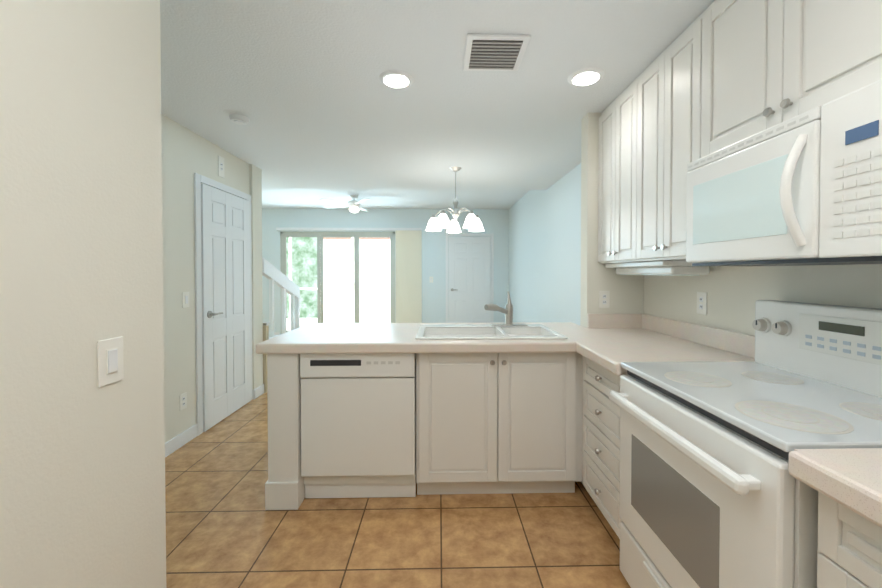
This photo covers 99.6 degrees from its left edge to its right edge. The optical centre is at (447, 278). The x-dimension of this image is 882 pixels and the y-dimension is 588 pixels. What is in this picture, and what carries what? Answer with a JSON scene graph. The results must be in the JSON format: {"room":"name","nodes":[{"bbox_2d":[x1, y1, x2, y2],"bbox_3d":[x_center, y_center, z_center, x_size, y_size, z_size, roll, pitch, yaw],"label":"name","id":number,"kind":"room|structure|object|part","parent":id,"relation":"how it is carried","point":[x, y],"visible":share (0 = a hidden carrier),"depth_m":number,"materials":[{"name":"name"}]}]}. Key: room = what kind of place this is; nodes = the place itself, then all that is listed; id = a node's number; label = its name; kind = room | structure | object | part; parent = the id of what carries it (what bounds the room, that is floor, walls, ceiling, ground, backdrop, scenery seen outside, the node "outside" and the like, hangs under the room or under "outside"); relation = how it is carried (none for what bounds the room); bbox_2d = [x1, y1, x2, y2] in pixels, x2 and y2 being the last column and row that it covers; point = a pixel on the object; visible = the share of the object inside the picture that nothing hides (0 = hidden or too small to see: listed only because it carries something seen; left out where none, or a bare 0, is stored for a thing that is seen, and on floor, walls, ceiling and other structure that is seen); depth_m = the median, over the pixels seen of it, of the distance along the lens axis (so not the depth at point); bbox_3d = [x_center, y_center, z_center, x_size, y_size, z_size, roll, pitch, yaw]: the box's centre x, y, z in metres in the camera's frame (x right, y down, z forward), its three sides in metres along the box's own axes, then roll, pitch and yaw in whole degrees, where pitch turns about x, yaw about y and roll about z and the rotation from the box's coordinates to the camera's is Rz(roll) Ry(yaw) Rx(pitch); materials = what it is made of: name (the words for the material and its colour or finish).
{"room":"kitchen","nodes":[
{"label":"kitchen","id":0,"kind":"room"},
{"bbox_2d":[0,0,165,587],"bbox_3d":[-1.409,0.086,-0.141,1.070,2.440,2.625,0,1,-1],"label":"wall","id":1,"kind":"structure","parent":0,"point":[82,480],"depth_m":0.91,"materials":[{"name":"white paint"}]},
{"bbox_2d":[97,336,123,387],"bbox_3d":[-0.894,0.220,0.990,0.010,0.120,0.075,0,1,-1],"label":"light switch","id":2,"kind":"object","parent":1,"relation":"attached to","point":[110,369],"visible":1,"depth_m":0.98,"materials":[{"name":"white plastic"}]},
{"bbox_2d":[165,424,197,456],"bbox_3d":[-1.988,1.224,2.083,0.012,0.100,1.815,0,1,-1],"label":"baseboard","id":3,"kind":"structure","parent":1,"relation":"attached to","point":[175,443],"depth_m":2.79,"materials":[{"name":"white wood"}]},
{"bbox_2d":[161,114,249,442],"bbox_3d":[-3.276,-0.089,1.252,2.600,2.750,5.500,0,1,-1],"label":"wall","id":4,"kind":"structure","parent":0,"point":[187,154],"depth_m":2.81,"materials":[{"name":"white paint"}]},
{"bbox_2d":[180,392,186,410],"bbox_3d":[-2.006,0.934,2.826,0.008,0.120,0.075,0,1,-1],"label":"outlet","id":5,"kind":"object","parent":4,"relation":"attached to","point":[183,400],"visible":1,"depth_m":2.82,"materials":[{"name":"white plastic"}]},
{"bbox_2d":[182,292,188,307],"bbox_3d":[-2.006,0.163,2.855,0.010,0.120,0.075,0,1,-1],"label":"light switch","id":6,"kind":"object","parent":4,"relation":"attached to","point":[185,299],"visible":1,"depth_m":2.84,"materials":[{"name":"white plastic"}]},
{"bbox_2d":[218,155,223,177],"bbox_3d":[-2.018,-0.994,3.318,0.008,0.180,0.090,0,1,-1],"label":"door chime","id":7,"kind":"object","parent":4,"relation":"attached to","point":[220,166],"visible":1,"depth_m":3.30,"materials":[{"name":"white plastic"}]},
{"bbox_2d":[194,173,252,435],"bbox_3d":[-2.014,0.205,3.401,0.018,2.100,0.870,0,1,-1],"label":"door frame","id":8,"kind":"structure","parent":4,"relation":"attached to","point":[199,179],"depth_m":3.00,"materials":[{"name":"white wood"}]},
{"bbox_2d":[201,183,250,431],"bbox_3d":[-1.980,0.238,3.402,0.084,2.025,0.740,0,1,-1],"label":"hall door","id":9,"kind":"structure","parent":4,"relation":"in","point":[225,277],"depth_m":3.33,"materials":[{"name":"white wood"}]},
{"bbox_2d":[262,208,508,334],"bbox_3d":[-1.730,-0.180,7.698,5.980,2.750,0.120,0,1,-1],"label":"wall","id":10,"kind":"structure","parent":0,"point":[495,222],"depth_m":7.65,"materials":[{"name":"blue paint"}]},
{"bbox_2d":[280,232,394,331],"bbox_3d":[-2.249,0.120,7.676,2.340,2.150,0.070,0,1,-1],"label":"sliding door","id":11,"kind":"structure","parent":10,"relation":"in","point":[356,284],"depth_m":7.66,"materials":[{"name":"silver metal"}]},
{"bbox_2d":[276,227,421,322],"bbox_3d":[-1.998,0.066,7.587,2.940,2.190,0.084,0,1,-1],"label":"vertical blinds","id":12,"kind":"object","parent":11,"relation":"attached to","point":[408,251],"visible":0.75,"depth_m":7.57,"materials":[{"name":"white fabric"}]},
{"bbox_2d":[449,237,490,322],"bbox_3d":[0.452,0.168,7.648,0.860,2.045,0.084,0,1,-1],"label":"front door","id":13,"kind":"structure","parent":10,"relation":"in","point":[469,278],"depth_m":7.66,"materials":[{"name":"white wood"}]},
{"bbox_2d":[446,233,493,322],"bbox_3d":[0.451,0.135,7.682,0.990,2.120,0.018,0,1,-1],"label":"door frame","id":14,"kind":"structure","parent":10,"relation":"attached to","point":[447,267],"depth_m":7.67,"materials":[{"name":"white wood"}]},
{"bbox_2d":[262,188,528,208],"bbox_3d":[-1.698,-1.470,6.270,5.980,0.130,2.700,0,1,-1],"label":"ceiling","id":15,"kind":"structure","parent":0,"point":[395,198],"depth_m":6.57,"materials":[{"name":"white paint"}]},
{"bbox_2d":[319,195,390,212],"bbox_3d":[-1.576,-1.261,6.353,1.211,0.290,1.191,0,1,-1],"label":"ceiling fan","id":16,"kind":"object","parent":15,"relation":"hanging from","point":[353,204],"visible":1,"depth_m":6.26,"materials":[{"name":"white"}]},
{"bbox_2d":[165,318,630,587],"bbox_3d":[-2.050,1.288,4.601,12.000,0.100,12.500,0,1,-1],"label":"floor","id":17,"kind":"structure","parent":0,"point":[225,528],"depth_m":1.86,"materials":[{"name":"tile"}]},
{"bbox_2d":[249,164,262,389],"bbox_3d":[-2.046,0.028,3.933,0.080,2.440,0.200,0,1,-1],"label":"pilaster","id":18,"kind":"object","parent":17,"relation":"on","point":[255,178],"visible":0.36,"depth_m":3.90,"materials":[{"name":"white paint"}]},
{"bbox_2d":[262,258,299,392],"bbox_3d":[-2.511,0.504,4.557,1.077,1.470,1.044,0,1,-1],"label":"stair railing","id":19,"kind":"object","parent":17,"relation":"on","point":[272,274],"depth_m":4.43,"materials":[{"name":"white wood"}]},
{"bbox_3d":[-2.035,0.504,4.568,0.060,1.470,1.044,0,1,-1],"label":"rail","id":20,"kind":"part","parent":19,"relation":"part of","materials":[{"name":"white wood"}]},
{"bbox_2d":[265,435,304,509],"bbox_3d":[-0.922,1.195,2.385,0.181,0.150,0.678,0,1,-1],"label":"baseboard","id":21,"kind":"structure","parent":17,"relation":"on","point":[284,486],"depth_m":2.06,"materials":[{"name":"white wood"}]},
{"bbox_2d":[289,237,353,323],"bbox_3d":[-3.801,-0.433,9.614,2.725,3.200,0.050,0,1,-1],"label":"window frame","id":22,"kind":"structure","parent":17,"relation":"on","point":[290,257],"depth_m":9.62,"materials":[{"name":"white"}]},
{"bbox_2d":[300,353,415,497],"bbox_3d":[-0.510,0.834,2.384,0.636,0.865,0.627,0,1,-1],"label":"dishwasher","id":23,"kind":"object","parent":17,"relation":"on","point":[358,425],"visible":0.81,"depth_m":2.08,"materials":[{"name":"white metal"}]},
{"bbox_2d":[412,351,579,494],"bbox_3d":[0.282,0.830,2.431,0.934,0.880,0.630,0,1,-1],"label":"base cabinet","id":24,"kind":"object","parent":17,"relation":"on","point":[509,405],"depth_m":2.12,"materials":[{"name":"white wood"}]},
{"bbox_2d":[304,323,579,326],"bbox_3d":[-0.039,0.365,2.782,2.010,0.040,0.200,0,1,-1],"label":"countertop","id":25,"kind":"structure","parent":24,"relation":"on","point":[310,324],"depth_m":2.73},
{"bbox_2d":[260,327,687,350],"bbox_3d":[0.171,0.370,2.374,2.410,0.040,0.625,0,1,-1],"label":"countertop","id":26,"kind":"structure","parent":24,"relation":"on","point":[304,338],"depth_m":2.12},
{"bbox_2d":[416,323,567,338],"bbox_3d":[0.249,0.429,2.424,0.884,0.182,0.554,0,1,-1],"label":"sink","id":27,"kind":"object","parent":26,"relation":"in","point":[426,330],"depth_m":2.58,"materials":[{"name":"white ceramic"}]},
{"bbox_2d":[484,291,527,326],"bbox_3d":[0.406,0.214,2.591,0.317,0.241,0.171,0,1,-1],"label":"faucet","id":28,"kind":"object","parent":26,"relation":"on","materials":[{"name":"silver metal"}]},
{"bbox_2d":[580,351,627,538],"bbox_3d":[1.074,0.837,1.880,0.626,0.880,0.547,0,1,-1],"label":"base cabinet","id":29,"kind":"object","parent":17,"relation":"on","point":[599,416],"depth_m":1.85,"materials":[{"name":"white wood"}]},
{"bbox_2d":[576,343,754,374],"bbox_3d":[1.060,0.378,1.837,0.656,0.040,0.488,0,1,-1],"label":"countertop","id":30,"kind":"structure","parent":29,"relation":"on","point":[612,355],"depth_m":1.78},
{"bbox_2d":[609,300,881,587],"bbox_3d":[1.029,0.692,1.210,0.725,1.190,0.754,0,1,-1],"label":"range","id":31,"kind":"object","parent":17,"relation":"on","point":[713,493],"visible":0.98,"depth_m":1.14,"materials":[{"name":"white metal"}]},
{"bbox_2d":[796,471,881,587],"bbox_3d":[1.102,0.855,0.626,0.626,0.880,0.391,0,1,-1],"label":"base cabinet","id":32,"kind":"object","parent":17,"relation":"on","point":[849,549],"depth_m":0.74,"materials":[{"name":"white wood"}]},
{"bbox_2d":[792,448,881,518],"bbox_3d":[1.104,0.406,-0.136,0.656,0.040,1.913,0,1,-1],"label":"countertop","id":33,"kind":"structure","parent":32,"relation":"on","point":[855,474],"depth_m":0.73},
{"bbox_2d":[160,0,714,189],"bbox_3d":[-1.596,-1.306,1.723,5.980,0.330,6.400,0,1,-1],"label":"ceiling","id":34,"kind":"structure","parent":0,"point":[308,94],"depth_m":2.19,"materials":[{"name":"white paint"}]},
{"bbox_2d":[229,114,249,124],"bbox_3d":[-1.498,-1.135,2.678,0.130,0.038,0.130,0,1,-1],"label":"smoke detector","id":35,"kind":"object","parent":34,"relation":"attached to","point":[238,119],"visible":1,"depth_m":2.65,"materials":[{"name":"white plastic"}]},
{"bbox_2d":[379,70,413,88],"bbox_3d":[-0.295,-1.140,2.144,0.200,0.014,0.200,0,1,-1],"label":"recessed light","id":36,"kind":"object","parent":34,"relation":"in","point":[397,79],"visible":0.98,"depth_m":2.12,"materials":[{"name":"white"}]},
{"bbox_2d":[426,167,483,232],"bbox_3d":[0.081,-0.845,3.989,0.642,0.654,0.621,0,1,-1],"label":"pendant chandelier","id":37,"kind":"object","parent":34,"relation":"hanging from","point":[472,223],"visible":1,"depth_m":3.94,"materials":[{"name":"white glass"}]},
{"bbox_2d":[463,34,530,70],"bbox_3d":[0.236,-1.135,1.886,0.300,0.016,0.300,0,1,-1],"label":"ceiling vent","id":38,"kind":"object","parent":34,"relation":"in","point":[494,52],"visible":1,"depth_m":1.85,"materials":[{"name":"white metal"}]},
{"bbox_2d":[567,67,604,85],"bbox_3d":[0.785,-1.139,2.119,0.200,0.014,0.200,0,1,-1],"label":"recessed light","id":39,"kind":"object","parent":34,"relation":"in","point":[587,76],"visible":0.96,"depth_m":2.09,"materials":[{"name":"white glass"}]},
{"bbox_2d":[580,112,643,327],"bbox_3d":[1.174,0.046,2.670,0.400,2.440,0.120,0,1,-1],"label":"wall","id":40,"kind":"structure","parent":0,"point":[626,294],"depth_m":2.61,"materials":[{"name":"white paint"}]},
{"bbox_2d":[599,291,609,307],"bbox_3d":[1.095,0.147,2.605,0.075,0.120,0.008,0,1,-1],"label":"outlet","id":41,"kind":"object","parent":40,"relation":"attached to","point":[604,299],"visible":1,"depth_m":2.60,"materials":[{"name":"white plastic"}]},
{"bbox_2d":[588,315,639,326],"bbox_3d":[1.163,0.297,2.598,0.376,0.100,0.020,0,1,-1],"label":"backsplash","id":42,"kind":"structure","parent":40,"relation":"attached to","point":[593,320],"depth_m":2.59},
{"bbox_2d":[509,163,881,335],"bbox_3d":[1.423,-0.116,3.158,0.120,2.750,9.340,0,1,-1],"label":"wall","id":43,"kind":"structure","parent":0,"point":[734,293],"depth_m":2.47,"materials":[{"name":"white paint"}]},
{"bbox_2d":[598,85,629,263],"bbox_3d":[1.214,-0.622,2.316,0.325,1.045,0.559,0,1,-1],"label":"upper cabinet","id":44,"kind":"object","parent":43,"relation":"attached to","point":[614,122],"depth_m":2.36,"materials":[{"name":"white wood"}]},
{"bbox_2d":[626,6,709,263],"bbox_3d":[1.225,-0.615,1.830,0.325,1.045,0.617,0,1,-1],"label":"upper cabinet","id":45,"kind":"object","parent":43,"relation":"attached to","point":[670,99],"depth_m":1.81,"materials":[{"name":"white wood"}]},
{"bbox_2d":[640,315,754,358],"bbox_3d":[1.402,0.323,0.763,0.020,0.100,3.700,0,1,-1],"label":"backsplash","id":46,"kind":"structure","parent":43,"relation":"attached to","point":[743,344],"depth_m":1.99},
{"bbox_2d":[697,292,706,314],"bbox_3d":[1.383,0.135,2.030,0.008,0.120,0.075,0,1,-1],"label":"outlet","id":47,"kind":"object","parent":43,"relation":"attached to","point":[701,302],"visible":1,"depth_m":2.02,"materials":[{"name":"white plastic"}]},
{"bbox_2d":[710,0,881,153],"bbox_3d":[1.239,-0.805,1.199,0.325,0.647,0.755,0,1,-1],"label":"upper cabinet","id":48,"kind":"object","parent":43,"relation":"attached to","point":[715,76],"depth_m":1.20,"materials":[{"name":"white wood"}]},
{"bbox_2d":[686,79,881,265],"bbox_3d":[1.172,-0.261,1.200,0.455,0.429,0.740,0,1,-1],"label":"microwave","id":49,"kind":"object","parent":48,"relation":"attached to","point":[803,189],"visible":1,"depth_m":1.06,"materials":[{"name":"white plastic"}]},
{"label":"outside","id":50,"kind":"structure","parent":0,"visible":0},
{"bbox_2d":[286,237,389,317],"bbox_3d":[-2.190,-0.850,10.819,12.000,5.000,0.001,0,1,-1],"label":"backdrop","id":51,"kind":"structure","parent":50,"point":[376,265],"depth_m":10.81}
]}

